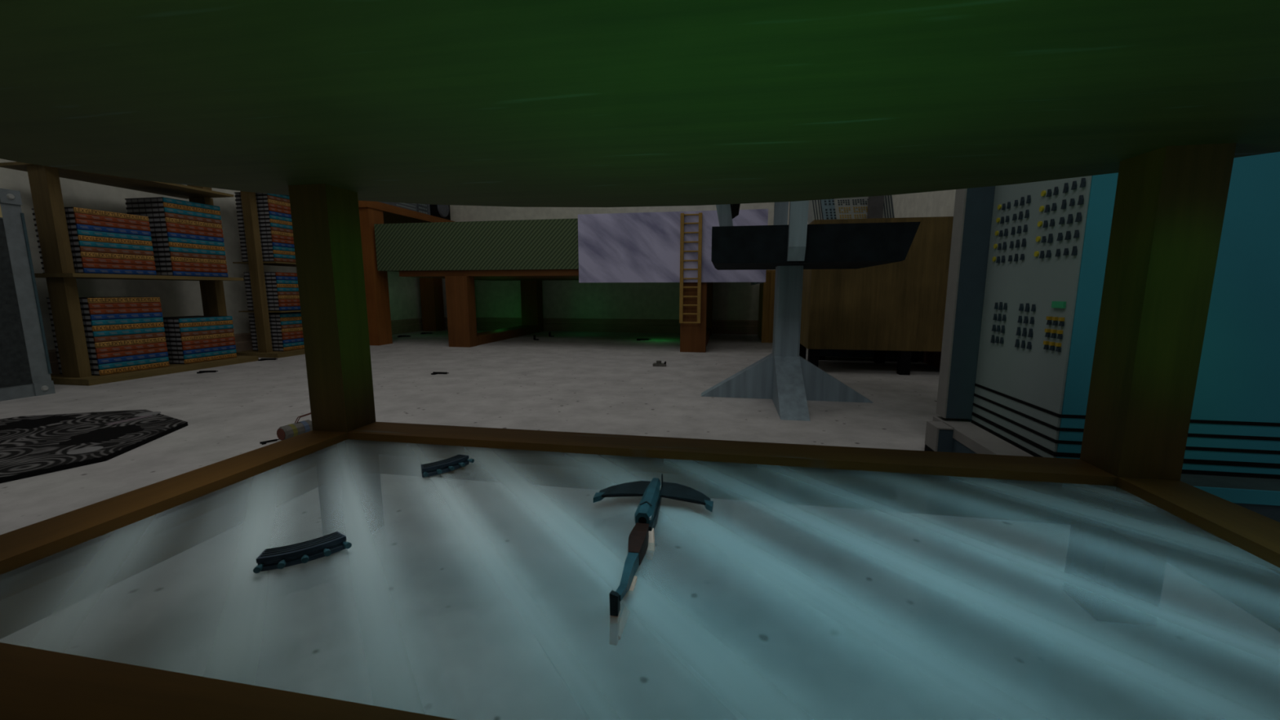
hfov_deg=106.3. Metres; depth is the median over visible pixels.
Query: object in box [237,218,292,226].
book
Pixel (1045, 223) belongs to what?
switch
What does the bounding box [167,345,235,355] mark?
book
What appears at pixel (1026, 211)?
switch
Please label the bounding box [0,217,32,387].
grille
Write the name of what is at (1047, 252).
switch
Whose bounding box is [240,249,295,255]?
book
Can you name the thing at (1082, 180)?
switch
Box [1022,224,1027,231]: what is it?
switch
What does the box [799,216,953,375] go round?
base cabinet
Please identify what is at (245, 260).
book
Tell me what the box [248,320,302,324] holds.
book
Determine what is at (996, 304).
switch
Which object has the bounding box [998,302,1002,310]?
switch
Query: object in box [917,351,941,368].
baseboard
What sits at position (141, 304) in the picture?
book
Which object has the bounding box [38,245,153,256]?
book
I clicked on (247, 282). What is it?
book
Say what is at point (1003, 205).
switch
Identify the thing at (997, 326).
switch
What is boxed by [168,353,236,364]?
book
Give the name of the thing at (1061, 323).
switch
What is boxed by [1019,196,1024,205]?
switch
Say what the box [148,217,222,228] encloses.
book
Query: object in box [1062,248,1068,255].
switch
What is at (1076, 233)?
switch
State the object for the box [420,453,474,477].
rack
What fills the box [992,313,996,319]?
switch
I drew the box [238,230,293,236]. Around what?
book
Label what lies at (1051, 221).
switch
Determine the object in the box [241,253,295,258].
book
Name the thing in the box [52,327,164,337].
book
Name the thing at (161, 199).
book
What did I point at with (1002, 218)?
switch
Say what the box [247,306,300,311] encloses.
book
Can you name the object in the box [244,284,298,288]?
book
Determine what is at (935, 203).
wall
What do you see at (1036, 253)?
lamp
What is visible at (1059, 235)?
switch
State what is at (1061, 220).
switch
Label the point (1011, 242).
switch
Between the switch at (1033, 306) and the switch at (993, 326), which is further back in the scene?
the switch at (993, 326)
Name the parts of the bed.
leg, mattress, frame, leg, leg, leg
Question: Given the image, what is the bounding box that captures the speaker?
[429,204,450,220]
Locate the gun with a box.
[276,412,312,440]
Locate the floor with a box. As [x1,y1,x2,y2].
[0,329,1279,719]
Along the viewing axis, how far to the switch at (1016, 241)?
0.88 m
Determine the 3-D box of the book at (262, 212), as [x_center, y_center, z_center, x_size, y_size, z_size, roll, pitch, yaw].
[-2.032,-0.795,2.662,0.209,0.020,0.235,1,8,10]
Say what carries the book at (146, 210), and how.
on the book at (148, 215)
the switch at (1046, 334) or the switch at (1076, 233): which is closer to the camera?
the switch at (1076, 233)
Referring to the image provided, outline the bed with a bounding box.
[373,208,768,352]
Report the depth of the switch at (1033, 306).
0.83 m
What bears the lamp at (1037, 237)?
on the computer tower
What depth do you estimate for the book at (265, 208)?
2.56 m
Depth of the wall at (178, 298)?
2.35 m
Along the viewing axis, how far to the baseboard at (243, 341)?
2.76 m
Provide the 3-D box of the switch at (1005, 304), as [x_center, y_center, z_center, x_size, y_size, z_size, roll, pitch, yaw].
[0.695,-0.102,0.912,0.004,0.013,0.007,1,8,10]
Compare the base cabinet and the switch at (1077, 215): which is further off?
the base cabinet
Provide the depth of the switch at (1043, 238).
0.80 m
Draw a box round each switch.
[824,199,868,219]
[990,334,995,342]
[991,324,995,331]
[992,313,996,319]
[994,302,998,309]
[995,256,999,262]
[995,324,1000,332]
[995,336,999,342]
[997,243,1001,249]
[997,313,1001,320]
[998,230,1003,236]
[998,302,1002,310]
[999,337,1004,343]
[1000,216,1004,223]
[1000,255,1004,262]
[1000,324,1004,333]
[1001,203,1005,209]
[1001,241,1006,249]
[1001,314,1006,320]
[1003,228,1008,235]
[1003,302,1007,309]
[1004,215,1009,222]
[1006,201,1010,208]
[1008,240,1013,248]
[1008,255,1012,261]
[1010,226,1015,235]
[1012,213,1017,220]
[1013,200,1017,206]
[1013,253,1017,261]
[1014,239,1019,248]
[1014,338,1019,347]
[1015,327,1021,335]
[1016,226,1021,233]
[1017,211,1022,219]
[1017,315,1022,323]
[1018,303,1023,311]
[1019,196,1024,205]
[1019,253,1024,260]
[1020,340,1025,348]
[1021,238,1026,246]
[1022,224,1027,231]
[1022,315,1028,323]
[1022,327,1026,336]
[1024,209,1029,217]
[1024,302,1029,311]
[1026,195,1031,203]
[1026,341,1031,349]
[1027,328,1033,337]
[1029,316,1034,324]
[1031,304,1035,311]
[1039,250,1044,258]
[1040,235,1046,242]
[1042,220,1048,227]
[1043,344,1048,349]
[1044,204,1049,213]
[1044,249,1051,257]
[1044,332,1050,337]
[1046,189,1052,196]
[1046,320,1052,324]
[1047,233,1053,243]
[1048,218,1054,226]
[1048,345,1054,351]
[1050,333,1056,337]
[1051,203,1057,210]
[1052,320,1057,325]
[1053,186,1058,195]
[1055,248,1060,256]
[1055,346,1061,351]
[1056,232,1062,240]
[1057,333,1062,338]
[1058,217,1064,224]
[1058,320,1064,326]
[1060,199,1066,208]
[1062,182,1068,193]
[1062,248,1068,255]
[1064,231,1071,239]
[1066,213,1073,223]
[1068,198,1075,206]
[1071,181,1076,190]
[1071,245,1077,255]
[1073,230,1079,238]
[1075,212,1081,222]
[1077,195,1084,204]
[1079,177,1085,187]
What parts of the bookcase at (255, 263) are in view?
post, shelf, shelf, shelf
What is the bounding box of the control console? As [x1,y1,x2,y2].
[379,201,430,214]
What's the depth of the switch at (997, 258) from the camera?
0.94 m
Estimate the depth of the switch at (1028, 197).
0.85 m
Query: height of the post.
0.264 m
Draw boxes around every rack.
[253,531,351,573]
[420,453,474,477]
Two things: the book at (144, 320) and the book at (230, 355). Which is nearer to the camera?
the book at (144, 320)
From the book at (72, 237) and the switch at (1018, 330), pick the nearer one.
the switch at (1018, 330)
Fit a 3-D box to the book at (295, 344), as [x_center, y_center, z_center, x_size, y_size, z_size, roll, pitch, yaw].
[-2.032,-0.097,2.762,0.209,0.020,0.235,1,8,10]
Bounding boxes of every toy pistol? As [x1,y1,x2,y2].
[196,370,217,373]
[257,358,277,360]
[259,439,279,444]
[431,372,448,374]
[636,338,650,340]
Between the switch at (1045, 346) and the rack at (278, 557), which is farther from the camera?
the switch at (1045, 346)
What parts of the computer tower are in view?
switch panel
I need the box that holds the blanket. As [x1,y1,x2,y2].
[577,208,768,284]
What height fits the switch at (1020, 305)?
0.013 m
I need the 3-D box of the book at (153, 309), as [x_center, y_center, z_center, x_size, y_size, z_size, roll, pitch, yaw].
[-2.187,-0.203,1.973,0.209,0.022,0.238,1,8,10]
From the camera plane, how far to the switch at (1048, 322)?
0.78 m
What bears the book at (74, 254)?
on the book at (76, 260)
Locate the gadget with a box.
[653,360,666,366]
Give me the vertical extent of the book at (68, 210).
0.020 m
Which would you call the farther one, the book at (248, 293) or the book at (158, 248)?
the book at (248, 293)
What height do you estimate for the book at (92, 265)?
0.020 m
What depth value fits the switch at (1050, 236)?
0.79 m
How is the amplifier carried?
on the floor
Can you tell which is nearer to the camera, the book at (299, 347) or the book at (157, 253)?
the book at (157, 253)
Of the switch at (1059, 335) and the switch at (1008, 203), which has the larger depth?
the switch at (1008, 203)
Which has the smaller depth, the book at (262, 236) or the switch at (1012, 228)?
the switch at (1012, 228)
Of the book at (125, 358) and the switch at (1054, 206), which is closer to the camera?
the switch at (1054, 206)
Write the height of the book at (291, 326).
0.020 m
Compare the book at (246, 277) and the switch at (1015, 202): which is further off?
the book at (246, 277)
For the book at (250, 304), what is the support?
on the book at (291, 308)
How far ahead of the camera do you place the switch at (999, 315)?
0.93 m
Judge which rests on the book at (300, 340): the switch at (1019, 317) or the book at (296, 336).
the book at (296, 336)
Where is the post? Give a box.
[866,195,884,218]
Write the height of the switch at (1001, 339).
0.012 m
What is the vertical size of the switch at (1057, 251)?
0.012 m
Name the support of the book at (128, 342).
on the book at (133, 347)
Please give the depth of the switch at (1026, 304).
0.84 m
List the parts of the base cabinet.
leg, leg, leg, leg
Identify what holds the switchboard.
on the base cabinet
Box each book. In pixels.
[31,206,148,221]
[32,212,149,226]
[33,217,150,231]
[34,223,151,236]
[35,229,151,240]
[35,235,152,246]
[37,240,152,251]
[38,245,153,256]
[39,251,154,261]
[40,257,155,265]
[40,262,155,270]
[41,267,156,275]
[46,297,160,303]
[47,302,160,309]
[48,306,161,314]
[48,311,162,319]
[50,316,163,325]
[51,322,164,331]
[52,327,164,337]
[53,332,165,342]
[53,337,165,347]
[54,342,166,353]
[55,346,167,359]
[56,351,168,364]
[57,356,168,369]
[58,361,169,375]
[124,196,220,210]
[125,202,220,215]
[126,207,221,219]
[126,212,222,224]
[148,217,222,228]
[149,222,222,233]
[150,226,223,237]
[151,231,223,242]
[151,236,224,246]
[151,241,225,251]
[152,246,225,255]
[153,251,226,259]
[154,256,226,264]
[154,261,226,268]
[155,266,227,272]
[155,271,227,277]
[162,315,232,323]
[163,320,232,328]
[164,324,233,332]
[164,328,234,337]
[164,332,234,341]
[165,336,235,346]
[166,341,235,350]
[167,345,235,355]
[168,349,236,359]
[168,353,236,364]
[234,191,289,199]
[235,195,289,203]
[235,199,290,207]
[235,202,290,210]
[235,206,291,214]
[236,210,291,217]
[236,214,292,222]
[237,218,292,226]
[237,222,292,229]
[238,226,293,233]
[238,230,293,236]
[239,234,293,240]
[240,238,293,244]
[240,242,294,248]
[240,245,294,251]
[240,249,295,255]
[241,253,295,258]
[241,257,295,262]
[243,271,297,276]
[244,275,297,279]
[244,280,297,284]
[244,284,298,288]
[244,287,298,291]
[245,291,298,295]
[246,295,299,299]
[246,298,299,302]
[247,302,300,306]
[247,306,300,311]
[248,311,301,317]
[248,316,301,321]
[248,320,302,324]
[249,323,302,328]
[249,327,302,333]
[250,330,302,336]
[250,334,303,340]
[251,337,303,343]
[251,341,304,347]
[252,345,304,351]
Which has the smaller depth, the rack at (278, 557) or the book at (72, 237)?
the rack at (278, 557)
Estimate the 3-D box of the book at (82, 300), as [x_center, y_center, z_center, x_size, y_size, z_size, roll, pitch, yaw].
[-2.187,-0.246,1.967,0.209,0.022,0.238,1,8,10]
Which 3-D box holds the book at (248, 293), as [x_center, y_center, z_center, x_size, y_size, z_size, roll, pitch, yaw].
[-2.032,-0.378,2.722,0.209,0.021,0.235,1,8,10]
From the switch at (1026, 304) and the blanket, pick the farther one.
the blanket
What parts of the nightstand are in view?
corner post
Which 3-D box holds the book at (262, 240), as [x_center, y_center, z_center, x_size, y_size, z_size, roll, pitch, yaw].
[-2.032,-0.656,2.682,0.209,0.020,0.235,1,8,10]
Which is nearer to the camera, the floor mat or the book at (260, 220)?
the floor mat
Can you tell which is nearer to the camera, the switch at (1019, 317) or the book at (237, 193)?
the switch at (1019, 317)
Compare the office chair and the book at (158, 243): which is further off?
the book at (158, 243)
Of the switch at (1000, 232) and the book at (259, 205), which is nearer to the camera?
the switch at (1000, 232)
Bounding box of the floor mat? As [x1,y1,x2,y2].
[0,409,187,483]
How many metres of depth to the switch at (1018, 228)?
0.87 m
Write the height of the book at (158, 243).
0.021 m
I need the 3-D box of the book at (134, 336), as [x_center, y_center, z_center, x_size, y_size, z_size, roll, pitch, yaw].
[-2.187,-0.097,1.988,0.209,0.022,0.238,1,8,10]
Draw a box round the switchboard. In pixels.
[807,195,894,224]
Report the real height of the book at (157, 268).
0.021 m
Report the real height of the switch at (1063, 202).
0.014 m
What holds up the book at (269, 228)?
on the book at (264, 232)
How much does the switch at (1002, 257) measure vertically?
0.013 m
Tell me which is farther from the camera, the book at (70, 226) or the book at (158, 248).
the book at (158, 248)
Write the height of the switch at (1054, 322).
0.010 m
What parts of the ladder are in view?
rail, rail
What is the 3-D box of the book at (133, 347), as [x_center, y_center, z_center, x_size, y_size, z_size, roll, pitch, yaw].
[-2.187,-0.054,1.994,0.209,0.022,0.238,1,8,10]
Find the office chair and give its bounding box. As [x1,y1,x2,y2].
[700,200,920,421]
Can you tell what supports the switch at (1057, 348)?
attached to the computer tower
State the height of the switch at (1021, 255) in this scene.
0.011 m
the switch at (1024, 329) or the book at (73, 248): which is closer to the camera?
the switch at (1024, 329)
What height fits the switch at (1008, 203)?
0.012 m
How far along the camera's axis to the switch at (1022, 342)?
0.85 m
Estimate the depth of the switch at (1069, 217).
0.74 m
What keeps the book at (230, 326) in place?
on the book at (221, 331)
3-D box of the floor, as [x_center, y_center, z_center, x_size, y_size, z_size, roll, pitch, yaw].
[-0.585,0.154,1.647,3.846,0.070,5.341,1,8,10]
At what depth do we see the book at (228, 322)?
2.22 m
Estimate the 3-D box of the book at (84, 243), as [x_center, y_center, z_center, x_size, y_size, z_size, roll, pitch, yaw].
[-2.187,-0.458,1.937,0.209,0.020,0.235,1,8,10]
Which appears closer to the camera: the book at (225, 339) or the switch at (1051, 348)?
the switch at (1051, 348)
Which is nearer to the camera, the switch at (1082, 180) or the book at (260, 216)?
the switch at (1082, 180)
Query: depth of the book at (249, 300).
2.63 m
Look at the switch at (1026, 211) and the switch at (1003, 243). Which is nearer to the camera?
the switch at (1026, 211)
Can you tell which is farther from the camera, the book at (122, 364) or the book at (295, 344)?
the book at (295, 344)
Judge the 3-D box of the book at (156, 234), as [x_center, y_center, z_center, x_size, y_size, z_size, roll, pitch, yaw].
[-2.134,-0.566,2.222,0.209,0.021,0.236,1,8,10]
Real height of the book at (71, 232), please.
0.020 m
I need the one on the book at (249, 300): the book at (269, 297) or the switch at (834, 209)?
the book at (269, 297)
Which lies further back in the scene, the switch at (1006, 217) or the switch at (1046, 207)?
the switch at (1006, 217)
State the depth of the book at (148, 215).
2.13 m
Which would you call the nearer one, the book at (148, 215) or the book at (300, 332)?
the book at (148, 215)
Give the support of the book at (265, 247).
on the book at (264, 251)
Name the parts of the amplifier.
edge trim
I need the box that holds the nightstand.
[757,270,775,342]
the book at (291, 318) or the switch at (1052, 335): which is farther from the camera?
the book at (291, 318)
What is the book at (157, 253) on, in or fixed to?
on the book at (156, 258)
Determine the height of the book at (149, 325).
0.022 m
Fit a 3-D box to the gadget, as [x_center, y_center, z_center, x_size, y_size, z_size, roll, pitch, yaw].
[0.093,0.016,2.273,0.060,0.024,0.035,1,8,10]
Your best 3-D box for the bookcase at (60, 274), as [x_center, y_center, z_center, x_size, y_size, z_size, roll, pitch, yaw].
[-2.143,-0.549,2.063,0.284,1.204,0.668,1,8,10]
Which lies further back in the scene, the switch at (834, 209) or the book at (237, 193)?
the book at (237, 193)
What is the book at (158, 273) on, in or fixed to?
on the bookcase at (60, 274)
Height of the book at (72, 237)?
0.020 m
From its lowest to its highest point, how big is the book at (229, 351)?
0.020 m
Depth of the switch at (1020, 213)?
0.87 m
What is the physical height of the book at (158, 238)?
0.021 m
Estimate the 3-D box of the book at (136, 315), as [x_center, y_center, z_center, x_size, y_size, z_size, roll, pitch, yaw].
[-2.187,-0.182,1.976,0.209,0.022,0.238,1,8,10]
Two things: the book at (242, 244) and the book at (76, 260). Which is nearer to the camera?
the book at (76, 260)
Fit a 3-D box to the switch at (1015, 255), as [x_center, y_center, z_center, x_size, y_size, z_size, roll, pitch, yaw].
[0.692,-0.188,0.882,0.004,0.014,0.007,1,8,10]
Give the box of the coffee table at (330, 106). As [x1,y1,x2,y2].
[0,0,1279,719]
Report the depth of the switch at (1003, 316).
0.91 m
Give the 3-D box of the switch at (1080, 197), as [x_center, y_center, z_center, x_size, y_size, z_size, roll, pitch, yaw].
[0.665,-0.241,0.724,0.004,0.014,0.008,1,8,10]
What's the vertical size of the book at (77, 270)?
0.020 m
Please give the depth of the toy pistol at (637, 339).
3.47 m
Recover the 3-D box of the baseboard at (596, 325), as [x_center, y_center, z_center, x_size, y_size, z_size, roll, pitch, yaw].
[-0.130,-0.298,4.156,3.706,0.114,0.024,1,8,10]
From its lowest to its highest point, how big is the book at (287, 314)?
0.020 m
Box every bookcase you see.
[0,161,258,386]
[232,191,305,358]
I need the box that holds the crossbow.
[593,474,713,645]
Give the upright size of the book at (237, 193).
0.020 m
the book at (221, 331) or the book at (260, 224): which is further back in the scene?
the book at (260, 224)
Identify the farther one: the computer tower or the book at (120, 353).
the book at (120, 353)
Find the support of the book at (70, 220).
on the book at (70, 226)
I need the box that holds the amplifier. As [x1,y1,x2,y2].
[0,188,55,401]
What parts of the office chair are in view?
backrest, seat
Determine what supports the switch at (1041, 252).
attached to the computer tower
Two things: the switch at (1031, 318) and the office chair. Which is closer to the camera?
the switch at (1031, 318)
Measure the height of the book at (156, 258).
0.021 m
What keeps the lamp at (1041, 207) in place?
on the computer tower
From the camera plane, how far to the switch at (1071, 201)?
0.74 m
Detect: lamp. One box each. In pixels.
[1034,251,1039,256]
[1035,235,1040,241]
[1037,221,1042,226]
[1039,205,1044,211]
[1040,190,1046,196]
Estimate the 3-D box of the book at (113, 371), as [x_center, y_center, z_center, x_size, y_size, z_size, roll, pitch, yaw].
[-2.187,0.031,2.007,0.209,0.022,0.238,1,8,10]
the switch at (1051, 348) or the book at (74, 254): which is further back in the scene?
the book at (74, 254)
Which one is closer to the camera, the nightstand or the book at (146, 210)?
the book at (146, 210)
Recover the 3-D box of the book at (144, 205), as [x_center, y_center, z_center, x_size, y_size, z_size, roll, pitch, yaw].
[-2.134,-0.690,2.204,0.209,0.021,0.236,1,8,10]
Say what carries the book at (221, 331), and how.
on the book at (224, 335)
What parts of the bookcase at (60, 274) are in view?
post, post, shelf, shelf, shelf, post, post, post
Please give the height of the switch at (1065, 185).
0.015 m
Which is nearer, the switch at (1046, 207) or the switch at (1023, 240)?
the switch at (1046, 207)
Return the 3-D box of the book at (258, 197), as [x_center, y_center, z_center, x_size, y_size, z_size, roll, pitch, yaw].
[-2.032,-0.875,2.651,0.209,0.020,0.235,1,8,10]
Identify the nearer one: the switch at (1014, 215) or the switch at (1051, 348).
the switch at (1051, 348)
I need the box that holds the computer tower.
[924,151,1279,522]
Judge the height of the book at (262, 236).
0.020 m
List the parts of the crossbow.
butt plate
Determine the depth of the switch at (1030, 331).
0.83 m
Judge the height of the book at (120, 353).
0.022 m
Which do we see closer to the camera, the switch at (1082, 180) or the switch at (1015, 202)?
the switch at (1082, 180)
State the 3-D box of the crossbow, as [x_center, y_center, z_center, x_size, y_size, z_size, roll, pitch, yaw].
[0.002,0.143,0.386,0.109,0.043,0.188,1,8,10]
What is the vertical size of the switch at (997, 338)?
0.013 m
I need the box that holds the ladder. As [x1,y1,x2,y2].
[679,212,702,323]
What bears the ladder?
attached to the bed
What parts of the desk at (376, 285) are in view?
leg, leg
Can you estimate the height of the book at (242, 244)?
0.020 m
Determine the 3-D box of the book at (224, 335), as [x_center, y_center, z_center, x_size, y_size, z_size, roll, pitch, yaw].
[-2.134,-0.112,2.284,0.209,0.020,0.234,1,8,10]
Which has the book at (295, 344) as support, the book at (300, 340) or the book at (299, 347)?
the book at (300, 340)
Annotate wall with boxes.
[0,158,422,350]
[441,201,808,319]
[892,189,955,217]
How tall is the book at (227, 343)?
0.020 m
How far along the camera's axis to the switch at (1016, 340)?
0.87 m
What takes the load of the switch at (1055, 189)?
attached to the computer tower
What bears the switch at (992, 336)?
attached to the computer tower
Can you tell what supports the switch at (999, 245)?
attached to the computer tower
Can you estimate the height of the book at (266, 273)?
0.021 m
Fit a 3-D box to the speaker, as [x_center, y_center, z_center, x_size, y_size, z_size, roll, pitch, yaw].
[-1.721,-1.291,3.928,0.219,0.304,0.256,1,8,10]
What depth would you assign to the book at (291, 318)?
2.64 m
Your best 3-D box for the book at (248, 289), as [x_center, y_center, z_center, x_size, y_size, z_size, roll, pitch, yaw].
[-2.032,-0.399,2.719,0.209,0.021,0.235,1,8,10]
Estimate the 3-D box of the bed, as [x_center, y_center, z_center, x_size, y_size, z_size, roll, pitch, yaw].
[-0.383,-0.544,3.483,2.415,0.791,1.286,1,8,10]
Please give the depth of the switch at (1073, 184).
0.74 m
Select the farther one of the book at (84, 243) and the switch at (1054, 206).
the book at (84, 243)
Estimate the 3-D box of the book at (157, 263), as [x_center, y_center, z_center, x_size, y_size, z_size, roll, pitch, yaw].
[-2.134,-0.441,2.239,0.209,0.021,0.236,1,8,10]
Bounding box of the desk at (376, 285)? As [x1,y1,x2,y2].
[358,200,455,345]
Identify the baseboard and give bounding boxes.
[48,317,422,374]
[444,316,758,334]
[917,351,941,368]
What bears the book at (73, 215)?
on the book at (70, 220)
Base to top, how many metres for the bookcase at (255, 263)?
0.903 m
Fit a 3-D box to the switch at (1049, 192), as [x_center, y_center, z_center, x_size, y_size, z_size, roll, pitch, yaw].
[0.678,-0.277,0.796,0.004,0.012,0.008,1,8,10]
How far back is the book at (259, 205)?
2.56 m
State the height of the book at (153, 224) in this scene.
0.021 m
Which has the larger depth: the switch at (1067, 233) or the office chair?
the office chair
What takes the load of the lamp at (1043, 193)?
on the computer tower
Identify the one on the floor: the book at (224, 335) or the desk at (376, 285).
the desk at (376, 285)
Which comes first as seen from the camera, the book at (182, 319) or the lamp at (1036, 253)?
the lamp at (1036, 253)
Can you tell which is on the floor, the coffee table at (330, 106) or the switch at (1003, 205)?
the coffee table at (330, 106)
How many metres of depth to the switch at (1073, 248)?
0.73 m
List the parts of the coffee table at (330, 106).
rail, rail, leg, rail, leg, rail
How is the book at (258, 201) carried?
on the book at (259, 205)
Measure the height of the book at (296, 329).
0.020 m
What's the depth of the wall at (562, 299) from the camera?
4.16 m
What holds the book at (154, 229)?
on the book at (156, 234)
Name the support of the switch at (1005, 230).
attached to the computer tower

